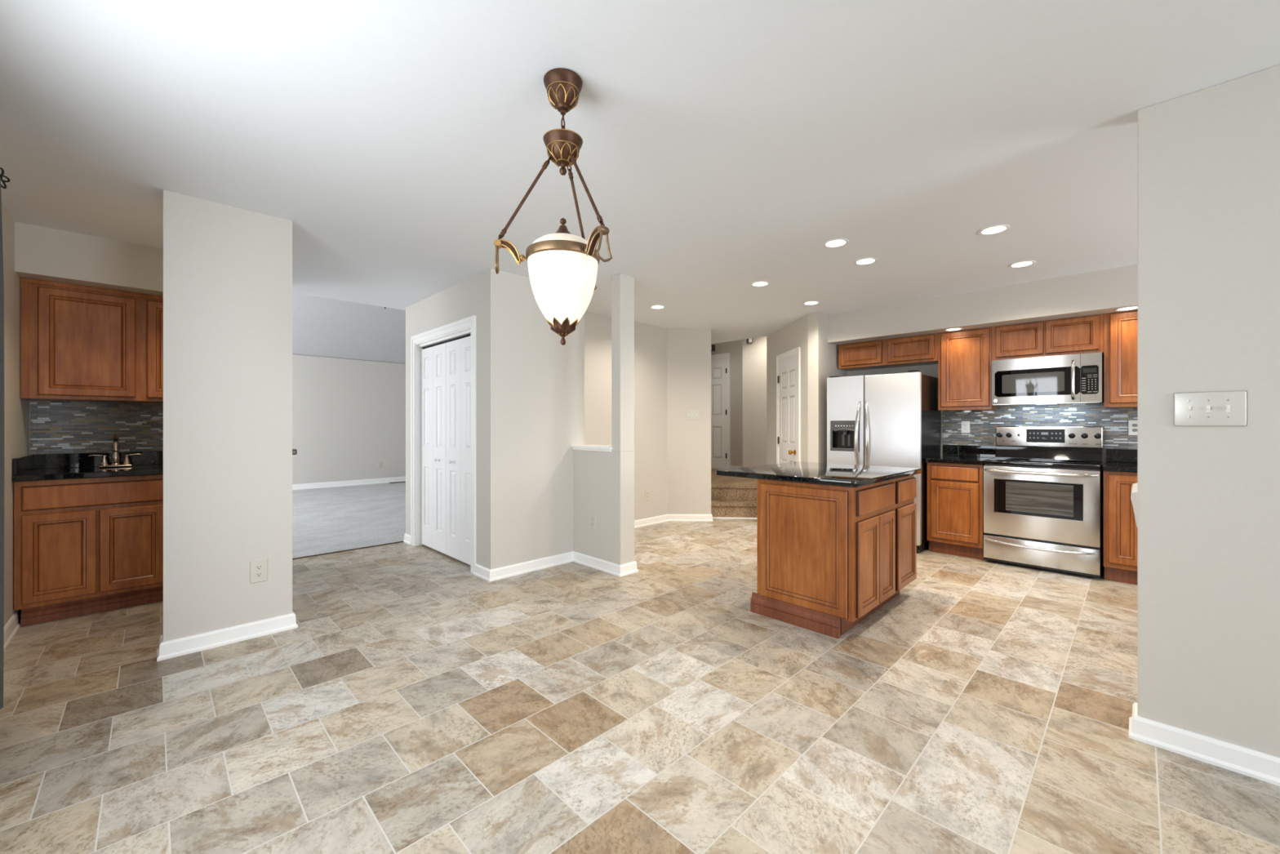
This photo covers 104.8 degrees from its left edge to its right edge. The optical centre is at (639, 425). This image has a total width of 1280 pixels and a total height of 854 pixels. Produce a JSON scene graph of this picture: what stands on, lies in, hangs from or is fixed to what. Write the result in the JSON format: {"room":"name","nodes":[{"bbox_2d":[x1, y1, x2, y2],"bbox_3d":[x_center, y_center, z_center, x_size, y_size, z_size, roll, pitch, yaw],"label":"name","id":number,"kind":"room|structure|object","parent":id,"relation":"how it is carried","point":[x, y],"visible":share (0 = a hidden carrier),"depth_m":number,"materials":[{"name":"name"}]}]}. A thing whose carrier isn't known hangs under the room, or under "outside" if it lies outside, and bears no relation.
{"room":"kitchen","nodes":[
{"label":"kitchen","id":0,"kind":"room"},
{"bbox_2d":[1,203,29,626],"bbox_3d":[-0.560,-0.005,-0.358,0.120,2.440,10.480,0,0,-45],"label":"wall","id":1,"kind":"structure","parent":0,"point":[16,409],"depth_m":2.91,"materials":[{"name":"paint"}]},
{"bbox_2d":[0,167,9,188],"bbox_3d":[-1.654,-1.045,0.939,0.149,0.120,3.262,0,0,-45],"label":"curtain rod","id":2,"kind":"object","parent":1,"relation":"attached to","point":[2,174],"visible":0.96,"depth_m":2.12,"materials":[{"name":"black metal"}]},
{"bbox_2d":[0,177,4,709],"bbox_3d":[-2.421,0.083,1.770,0.060,2.205,0.822,0,0,-45],"label":"curtain","id":3,"kind":"object","parent":2,"relation":"hanging from","point":[2,280],"visible":1,"depth_m":2.07,"materials":[{"name":"grey fabric"}]},
{"bbox_2d":[3,613,20,652],"bbox_3d":[-2.929,1.172,2.138,0.024,0.086,2.320,0,0,-45],"label":"baseboard","id":4,"kind":"structure","parent":1,"relation":"attached to","point":[11,627],"depth_m":2.81,"materials":[{"name":"paint"}]},
{"bbox_2d":[29,400,153,454],"bbox_3d":[-3.800,-0.005,3.724,1.020,2.440,0.120,0,0,-45],"label":"wall","id":5,"kind":"structure","parent":0,"point":[29,400],"depth_m":3.32,"materials":[{"name":"paint"}]},
{"bbox_2d":[20,277,163,403],"bbox_3d":[-3.630,-0.547,3.553,1.016,0.757,0.338,0,0,-45],"label":"upper cabinet","id":6,"kind":"object","parent":5,"relation":"attached to","point":[78,342],"visible":0.75,"depth_m":3.29,"materials":[{"name":"brown wood"}]},
{"bbox_2d":[30,400,163,453],"bbox_3d":[-3.752,0.009,3.677,1.012,0.373,0.012,0,0,-45],"label":"backsplash","id":7,"kind":"structure","parent":5,"relation":"attached to","point":[55,426],"depth_m":3.52,"materials":[{"name":"tile"}]},
{"bbox_2d":[163,190,292,641],"bbox_3d":[-2.922,-0.005,3.404,0.557,2.440,1.810,0,0,-45],"label":"wall","id":8,"kind":"structure","parent":0,"point":[228,269],"depth_m":2.74,"materials":[{"name":"paint"}]},
{"bbox_2d":[156,610,297,661],"bbox_3d":[-2.906,1.172,3.389,0.605,0.086,1.814,0,0,-45],"label":"baseboard","id":9,"kind":"structure","parent":8,"relation":"attached to","point":[211,639],"depth_m":2.72,"materials":[{"name":"paint"}]},
{"bbox_2d":[249,558,267,583],"bbox_3d":[-2.198,0.841,2.842,0.080,0.130,0.008,0,0,-45],"label":"outlet","id":10,"kind":"object","parent":8,"relation":"attached to","point":[258,568],"visible":1,"depth_m":2.84,"materials":[{"name":"plastic"}]},
{"bbox_2d":[255,564,262,569],"bbox_3d":[-2.196,0.820,2.840,0.036,0.027,0.002,0,0,-45],"label":"receptacle","id":11,"kind":"object","parent":10,"relation":"attached to","point":[257,566],"depth_m":2.84,"materials":[{"name":"plastic"}]},
{"bbox_2d":[255,572,262,577],"bbox_3d":[-2.196,0.862,2.840,0.036,0.027,0.002,0,0,-45],"label":"receptacle","id":12,"kind":"object","parent":10,"relation":"attached to","point":[257,574],"depth_m":2.84,"materials":[{"name":"plastic"}]},
{"bbox_2d":[292,448,297,454],"bbox_3d":[-2.119,0.164,3.010,0.028,0.033,0.060,0,0,-45],"label":"wall hook","id":13,"kind":"object","parent":8,"relation":"attached to","point":[294,451],"visible":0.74,"depth_m":2.99,"materials":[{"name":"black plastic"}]},
{"bbox_2d":[292,354,405,484],"bbox_3d":[-6.572,-0.052,9.197,8.800,2.535,0.120,0,0,-45],"label":"wall","id":14,"kind":"structure","parent":0,"point":[348,415],"depth_m":9.82,"materials":[{"name":"paint"}]},
{"bbox_2d":[292,476,405,489],"bbox_3d":[-6.415,1.161,9.252,7.900,0.108,0.024,0,0,-45],"label":"baseboard","id":15,"kind":"structure","parent":14,"relation":"attached to","point":[362,482],"depth_m":9.81,"materials":[{"name":"paint"}]},
{"bbox_2d":[377,461,382,467],"bbox_3d":[-5.411,0.825,10.256,0.078,0.126,0.008,0,0,-45],"label":"outlet","id":16,"kind":"object","parent":14,"relation":"attached to","point":[380,464],"visible":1,"depth_m":10.25,"materials":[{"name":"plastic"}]},
{"bbox_2d":[292,293,405,364],"bbox_3d":[-4.425,-2.600,7.242,8.500,2.570,5.760,0,0,-45],"label":"vault","id":17,"kind":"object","parent":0,"point":[322,326],"visible":0.11,"depth_m":9.01,"materials":[{"name":"paint"}]},
{"bbox_2d":[292,289,405,310],"bbox_3d":[-2.449,-1.285,5.231,8.320,5.000,0.120,0,0,-45],"label":"wall","id":18,"kind":"structure","parent":0,"point":[293,291],"depth_m":4.82,"materials":[{"name":"paint"}]},
{"bbox_2d":[405,268,584,568],"bbox_3d":[-1.478,-0.005,4.827,0.930,2.440,1.820,0,0,-45],"label":"wall","id":19,"kind":"structure","parent":0,"point":[530,385],"depth_m":4.08,"materials":[{"name":"paint"}]},
{"bbox_2d":[410,315,475,573],"bbox_3d":[-1.782,0.160,4.559,0.158,2.110,1.384,0,0,-45],"label":"door","id":20,"kind":"structure","parent":19,"relation":"in","point":[443,358],"depth_m":4.55,"materials":[{"name":"paint"}]},
{"bbox_2d":[403,533,638,582],"bbox_3d":[-1.239,1.172,4.608,1.010,0.086,2.467,0,0,-45],"label":"baseboard","id":21,"kind":"structure","parent":19,"relation":"attached to","point":[489,575],"depth_m":4.07,"materials":[{"name":"paint"}]},
{"bbox_2d":[573,449,634,564],"bbox_3d":[-0.321,0.715,4.252,0.157,1.000,0.622,0,0,-45],"label":"wall","id":22,"kind":"structure","parent":0,"point":[604,481],"depth_m":4.11,"materials":[{"name":"paint"}]},
{"bbox_2d":[571,444,613,451],"bbox_3d":[-0.354,0.200,4.285,0.217,0.041,0.529,0,0,-45],"label":"wall cap","id":23,"kind":"object","parent":22,"relation":"on","point":[584,447],"visible":0.78,"depth_m":4.21,"materials":[{"name":"paint"}]},
{"bbox_2d":[590,514,595,529],"bbox_3d":[-0.406,0.830,4.221,0.008,0.120,0.074,0,0,-45],"label":"outlet","id":24,"kind":"object","parent":22,"relation":"attached to","point":[593,517],"visible":1,"depth_m":4.21,"materials":[{"name":"plastic"}]},
{"bbox_2d":[611,273,634,451],"bbox_3d":[-0.140,-0.505,4.070,0.157,1.440,0.108,0,0,-45],"label":"wall","id":25,"kind":"structure","parent":0,"point":[622,285],"depth_m":4.02,"materials":[{"name":"paint"}]},
{"bbox_2d":[0,0,1279,343],"bbox_3d":[1.784,-1.425,1.822,6.900,0.400,10.680,0,0,-45],"label":"ceiling","id":26,"kind":"structure","parent":0,"point":[726,142],"depth_m":2.02,"materials":[{"name":"paint"}]},
{"bbox_2d":[14,222,163,296],"bbox_3d":[-3.582,-1.076,3.504,1.020,0.298,0.500,0,0,-45],"label":"soffit","id":27,"kind":"structure","parent":26,"relation":"attached to","point":[41,253],"depth_m":3.17,"materials":[{"name":"paint"}]},
{"bbox_2d":[493,67,612,345],"bbox_3d":[-0.242,-0.755,1.731,0.426,0.941,0.394,0,0,-45],"label":"pendant lamp","id":28,"kind":"object","parent":26,"relation":"hanging from","point":[562,265],"visible":1,"depth_m":1.69,"materials":[{"name":"white glass"}]},
{"bbox_2d":[649,305,665,309],"bbox_3d":[0.181,-1.222,5.107,0.166,0.006,0.166,0,0,-45],"label":"recessed light","id":29,"kind":"object","parent":26,"relation":"in","point":[654,307],"visible":1,"depth_m":5.11,"materials":[{"name":"beige"}]},
{"bbox_2d":[750,280,769,287],"bbox_3d":[1.041,-1.222,4.271,0.166,0.006,0.166,0,0,-45],"label":"recessed light","id":30,"kind":"object","parent":26,"relation":"in","point":[760,283],"visible":1,"depth_m":4.25,"materials":[{"name":"beige"}]},
{"bbox_2d":[802,300,820,305],"bbox_3d":[1.717,-1.222,4.938,0.166,0.006,0.166,0,0,-45],"label":"recessed light","id":31,"kind":"object","parent":26,"relation":"in","point":[814,302],"visible":1,"depth_m":4.94,"materials":[{"name":"beige"}]},
{"bbox_2d":[822,238,848,248],"bbox_3d":[1.318,-1.222,3.317,0.166,0.006,0.166,0,0,-45],"label":"recessed light","id":32,"kind":"object","parent":26,"relation":"in","point":[837,242],"visible":1,"depth_m":3.31,"materials":[{"name":"paint"}]},
{"bbox_2d":[853,257,877,265],"bbox_3d":[1.687,-1.222,3.683,0.166,0.006,0.166,0,0,-45],"label":"recessed light","id":33,"kind":"object","parent":26,"relation":"in","point":[864,261],"visible":1,"depth_m":3.68,"materials":[{"name":"beige"}]},
{"bbox_2d":[827,264,1137,345],"bbox_3d":[3.957,-1.070,3.945,0.525,0.310,4.800,0,0,-45],"label":"soffit","id":34,"kind":"structure","parent":26,"relation":"attached to","point":[1102,291],"depth_m":4.38,"materials":[{"name":"paint"}]},
{"bbox_2d":[944,327,963,331],"bbox_3d":[2.994,-0.912,4.701,0.150,0.006,0.150,0,0,-45],"label":"recessed light","id":35,"kind":"object","parent":34,"relation":"attached to","point":[956,328],"visible":1,"depth_m":4.69,"materials":[{"name":"paint"}]},
{"bbox_2d":[1114,306,1137,311],"bbox_3d":[3.824,-0.912,3.863,0.150,0.006,0.150,0,0,-45],"label":"recessed light","id":36,"kind":"object","parent":34,"relation":"attached to","point":[1131,308],"visible":0.84,"depth_m":3.87,"materials":[{"name":"beige"}]},
{"bbox_2d":[977,224,1010,235],"bbox_3d":[2.220,-1.222,3.090,0.166,0.006,0.166,0,0,-45],"label":"recessed light","id":37,"kind":"object","parent":26,"relation":"in","point":[994,229],"visible":1,"depth_m":3.08,"materials":[{"name":"beige"}]},
{"bbox_2d":[1008,260,1035,267],"bbox_3d":[2.907,-1.222,3.749,0.166,0.006,0.166,0,0,-45],"label":"recessed light","id":38,"kind":"object","parent":26,"relation":"in","point":[1027,263],"visible":1,"depth_m":3.74,"materials":[{"name":"beige"}]},
{"bbox_2d":[0,482,1279,853],"bbox_3d":[-0.831,1.273,3.398,8.800,0.124,16.600,0,0,-45],"label":"floor","id":39,"kind":"structure","parent":0,"point":[417,702],"depth_m":2.02,"materials":[{"name":"tile"}]},
{"bbox_2d":[13,474,163,626],"bbox_3d":[-3.552,0.776,3.474,1.011,0.878,0.575,0,0,-45],"label":"base cabinet","id":40,"kind":"object","parent":39,"relation":"on","point":[82,546],"visible":0.57,"depth_m":3.12,"materials":[{"name":"brown wood"}]},
{"bbox_2d":[12,450,163,481],"bbox_3d":[-3.547,0.266,3.469,1.016,0.138,0.592,0,0,-45],"label":"countertop","id":41,"kind":"structure","parent":40,"relation":"on","point":[36,467],"depth_m":3.34,"materials":[{"name":"black stone"}]},
{"bbox_2d":[88,434,142,467],"bbox_3d":[-3.691,0.181,3.466,0.262,0.233,0.133,0,0,-45],"label":"faucet","id":42,"kind":"object","parent":41,"relation":"on","point":[115,458],"visible":1,"depth_m":3.48,"materials":[{"name":"silver metal"}]},
{"bbox_2d":[292,541,403,559],"bbox_3d":[-2.905,1.212,4.697,1.280,0.007,0.020,0,0,-45],"label":"threshold","id":43,"kind":"object","parent":39,"relation":"on","point":[397,541],"visible":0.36,"depth_m":4.76,"materials":[{"name":"brown ceramic"}]},
{"bbox_2d":[750,475,916,638],"bbox_3d":[1.349,0.781,3.363,1.110,0.868,0.669,0,0,-45],"label":"kitchen island","id":44,"kind":"object","parent":39,"relation":"on","point":[828,557],"visible":0.95,"depth_m":2.98,"materials":[{"name":"brown wood"}]},
{"bbox_2d":[716,461,921,487],"bbox_3d":[1.274,0.328,3.466,1.163,0.036,0.957,0,0,-45],"label":"island countertop","id":45,"kind":"structure","parent":44,"relation":"on","point":[814,473],"depth_m":3.23,"materials":[{"name":"black stone"}]},
{"bbox_2d":[826,369,940,553],"bbox_3d":[2.533,0.347,5.151,0.792,1.735,0.893,0,0,-45],"label":"refrigerator","id":46,"kind":"object","parent":39,"relation":"on","point":[892,420],"visible":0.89,"depth_m":4.86,"materials":[{"name":"silver metal"}]},
{"bbox_2d":[927,462,984,559],"bbox_3d":[3.099,0.786,4.751,0.580,0.858,0.448,0,0,-45],"label":"base cabinet","id":47,"kind":"object","parent":39,"relation":"on","point":[955,491],"visible":0.87,"depth_m":4.54,"materials":[{"name":"brown wood"}]},
{"bbox_2d":[925,444,995,465],"bbox_3d":[3.097,0.279,4.749,0.613,0.152,0.456,0,0,-45],"label":"countertop","id":48,"kind":"structure","parent":47,"relation":"on","point":[952,454],"depth_m":4.85,"materials":[{"name":"black stone"}]},
{"bbox_2d":[982,426,1103,577],"bbox_3d":[3.501,0.603,4.285,0.650,1.185,0.760,0,0,-45],"label":"range","id":49,"kind":"object","parent":39,"relation":"on","point":[1043,486],"visible":0.99,"depth_m":4.15,"materials":[{"name":"silver metal"}]},
{"bbox_2d":[982,457,1103,469],"bbox_3d":[3.508,0.328,4.292,0.575,0.028,0.760,0,0,-45],"label":"cooktop","id":50,"kind":"object","parent":49,"relation":"in","point":[1017,463],"depth_m":4.19,"materials":[{"name":"black glass"}]},
{"bbox_2d":[1103,471,1137,584],"bbox_3d":[3.910,0.786,3.932,0.580,0.858,0.288,0,0,-45],"label":"base cabinet","id":51,"kind":"object","parent":39,"relation":"on","point":[1120,528],"visible":0.68,"depth_m":3.77,"materials":[{"name":"brown wood"}]},
{"bbox_2d":[1102,448,1137,472],"bbox_3d":[3.913,0.279,3.924,0.613,0.152,0.310,0,0,-45],"label":"countertop","id":52,"kind":"structure","parent":51,"relation":"on","point":[1117,460],"depth_m":4.12,"materials":[{"name":"black stone"}]},
{"bbox_2d":[1130,483,1137,526],"bbox_3d":[3.087,0.785,2.638,0.600,0.860,0.646,0,0,-45],"label":"chair","id":53,"kind":"object","parent":39,"relation":"on","point":[1134,489],"visible":0.07,"depth_m":2.65,"materials":[{"name":"white metal"}]},
{"bbox_2d":[584,311,711,519],"bbox_3d":[0.550,-0.230,6.991,1.264,2.890,4.951,0,0,25],"label":"wall","id":54,"kind":"structure","parent":0,"point":[673,366],"depth_m":6.19,"materials":[{"name":"paint"}]},
{"bbox_2d":[644,489,649,500],"bbox_3d":[0.090,0.847,5.979,0.074,0.120,0.008,0,0,-45],"label":"outlet","id":55,"kind":"object","parent":54,"relation":"attached to","point":[646,491],"visible":1,"depth_m":5.97,"materials":[{"name":"plastic"}]},
{"bbox_2d":[634,513,713,528],"bbox_3d":[-0.072,1.172,5.742,2.320,0.086,0.348,0,0,-34],"label":"baseboard","id":56,"kind":"structure","parent":54,"relation":"attached to","point":[666,517],"depth_m":6.22,"materials":[{"name":"paint"}]},
{"bbox_2d":[685,409,698,419],"bbox_3d":[0.665,-0.130,6.231,0.164,0.120,0.019,0,0,0],"label":"light switch","id":57,"kind":"object","parent":54,"relation":"attached to","point":[690,414],"visible":1,"depth_m":6.23,"materials":[{"name":"white plastic"}]},
{"bbox_2d":[711,339,742,469],"bbox_3d":[1.854,-0.435,8.731,0.120,2.500,2.800,0,0,-45],"label":"wall","id":58,"kind":"structure","parent":0,"point":[735,348],"depth_m":8.80,"materials":[{"name":"paint"}]},
{"bbox_2d":[711,344,715,351],"bbox_3d":[1.313,-1.427,9.152,0.056,0.115,0.160,0,0,-45],"label":"door chime","id":59,"kind":"object","parent":58,"relation":"attached to","point":[713,346],"visible":0.52,"depth_m":9.10,"materials":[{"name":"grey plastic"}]},
{"bbox_2d":[711,352,729,469],"bbox_3d":[1.321,-0.245,9.191,0.047,2.120,0.875,0,0,-45],"label":"door","id":60,"kind":"structure","parent":58,"relation":"in","point":[721,360],"depth_m":9.02,"materials":[{"name":"paint"}]},
{"bbox_2d":[729,465,742,468],"bbox_3d":[1.817,0.772,8.666,0.024,0.086,0.560,0,0,-45],"label":"baseboard","id":61,"kind":"structure","parent":58,"relation":"attached to","point":[731,466],"depth_m":8.80,"materials":[{"name":"paint"}]},
{"bbox_2d":[711,468,756,517],"bbox_3d":[1.249,1.015,7.990,3.158,0.400,3.000,0,0,-45],"label":"stairs","id":62,"kind":"structure","parent":0,"point":[731,496],"depth_m":6.66,"materials":[{"name":"brown carpet"}]},
{"bbox_2d":[712,516,756,519],"bbox_3d":[1.120,1.206,6.400,1.100,0.018,0.020,0,0,4],"label":"trim","id":63,"kind":"structure","parent":62,"relation":"attached to","point":[731,517],"depth_m":6.38,"materials":[{"name":"paint"}]},
{"bbox_2d":[742,336,766,466],"bbox_3d":[2.277,-0.435,7.863,0.500,2.500,1.173,0,0,-45],"label":"wall","id":64,"kind":"structure","parent":0,"point":[754,353],"depth_m":7.94,"materials":[{"name":"paint"}]},
{"bbox_2d":[746,337,752,343],"bbox_3d":[1.774,-1.377,7.976,0.055,0.095,0.110,0,0,-45],"label":"wall sensor","id":65,"kind":"object","parent":64,"relation":"attached to","point":[748,340],"visible":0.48,"depth_m":7.96,"materials":[{"name":"grey plastic"}]},
{"bbox_2d":[766,311,847,464],"bbox_3d":[2.177,-0.205,6.400,1.900,2.840,1.193,0,0,-45],"label":"wall","id":66,"kind":"structure","parent":0,"point":[819,357],"depth_m":5.49,"materials":[{"name":"paint"}]},
{"bbox_2d":[776,346,800,463],"bbox_3d":[1.782,0.160,6.004,0.112,2.110,0.755,0,0,-4],"label":"door","id":67,"kind":"structure","parent":66,"relation":"in","point":[790,360],"depth_m":5.99,"materials":[{"name":"paint"}]},
{"bbox_2d":[847,364,1111,464],"bbox_3d":[4.228,-0.005,4.129,0.120,2.440,4.920,0,0,-45],"label":"wall","id":68,"kind":"structure","parent":0,"point":[931,370],"depth_m":5.33,"materials":[{"name":"paint"}]},
{"bbox_2d":[838,333,937,370],"bbox_3d":[2.709,-0.777,5.349,0.318,0.274,0.999,0,0,-45],"label":"upper cabinet","id":69,"kind":"object","parent":68,"relation":"attached to","point":[916,350],"visible":0.94,"depth_m":5.23,"materials":[{"name":"brown wood"}]},
{"bbox_2d":[937,327,997,410],"bbox_3d":[3.216,-0.530,4.838,0.318,0.767,0.439,0,0,-45],"label":"upper cabinet","id":70,"kind":"object","parent":68,"relation":"attached to","point":[965,356],"visible":0.93,"depth_m":4.72,"materials":[{"name":"brown wood"}]},
{"bbox_2d":[942,403,1137,448],"bbox_3d":[3.861,-0.042,4.406,0.012,0.486,2.030,0,0,-45],"label":"backsplash","id":71,"kind":"structure","parent":68,"relation":"attached to","point":[1114,421],"depth_m":4.56,"materials":[{"name":"tile"}]},
{"bbox_2d":[960,421,969,432],"bbox_3d":[3.286,0.020,4.973,0.008,0.120,0.074,0,0,-45],"label":"outlet","id":72,"kind":"object","parent":71,"relation":"attached to","point":[965,425],"visible":1,"depth_m":4.97,"materials":[{"name":"white plastic"}]},
{"bbox_2d":[1128,420,1137,435],"bbox_3d":[4.135,0.022,4.115,0.008,0.126,0.078,0,0,-45],"label":"outlet","id":73,"kind":"object","parent":71,"relation":"attached to","point":[1132,424],"visible":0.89,"depth_m":4.12,"materials":[{"name":"white plastic"}]},
{"bbox_2d":[991,313,1103,360],"bbox_3d":[3.638,-0.755,4.411,0.318,0.317,0.759,0,0,-45],"label":"upper cabinet","id":74,"kind":"object","parent":68,"relation":"attached to","point":[1083,334],"visible":0.9,"depth_m":4.27,"materials":[{"name":"brown wood"}]},
{"bbox_2d":[991,351,1103,405],"bbox_3d":[3.593,-0.388,4.362,0.432,0.410,0.740,0,0,-45],"label":"microwave","id":75,"kind":"object","parent":74,"relation":"attached to","point":[1068,379],"visible":0.99,"depth_m":4.21,"materials":[{"name":"silver metal"}]},
{"bbox_2d":[1103,310,1137,408],"bbox_3d":[4.101,-0.530,3.944,0.318,0.767,0.555,0,0,-45],"label":"upper cabinet","id":76,"kind":"object","parent":68,"relation":"attached to","point":[1120,328],"visible":0.39,"depth_m":3.96,"materials":[{"name":"brown wood"}]},
{"bbox_2d":[1137,64,1279,757],"bbox_3d":[3.775,-0.005,0.135,0.115,2.440,5.120,0,0,-45],"label":"wall","id":77,"kind":"structure","parent":0,"point":[1208,159],"depth_m":1.78,"materials":[{"name":"paint"}]},
{"bbox_2d":[1128,702,1279,786],"bbox_3d":[3.707,1.172,0.204,0.163,0.086,4.974,0,0,-45],"label":"baseboard","id":78,"kind":"structure","parent":77,"relation":"attached to","point":[1255,764],"depth_m":1.78,"materials":[{"name":"paint"}]},
{"bbox_2d":[1173,390,1247,426],"bbox_3d":[2.054,-0.059,1.778,0.019,0.125,0.174,0,0,-45],"label":"light switch","id":79,"kind":"object","parent":77,"relation":"attached to","point":[1215,408],"visible":1,"depth_m":1.77,"materials":[{"name":"white plastic"}]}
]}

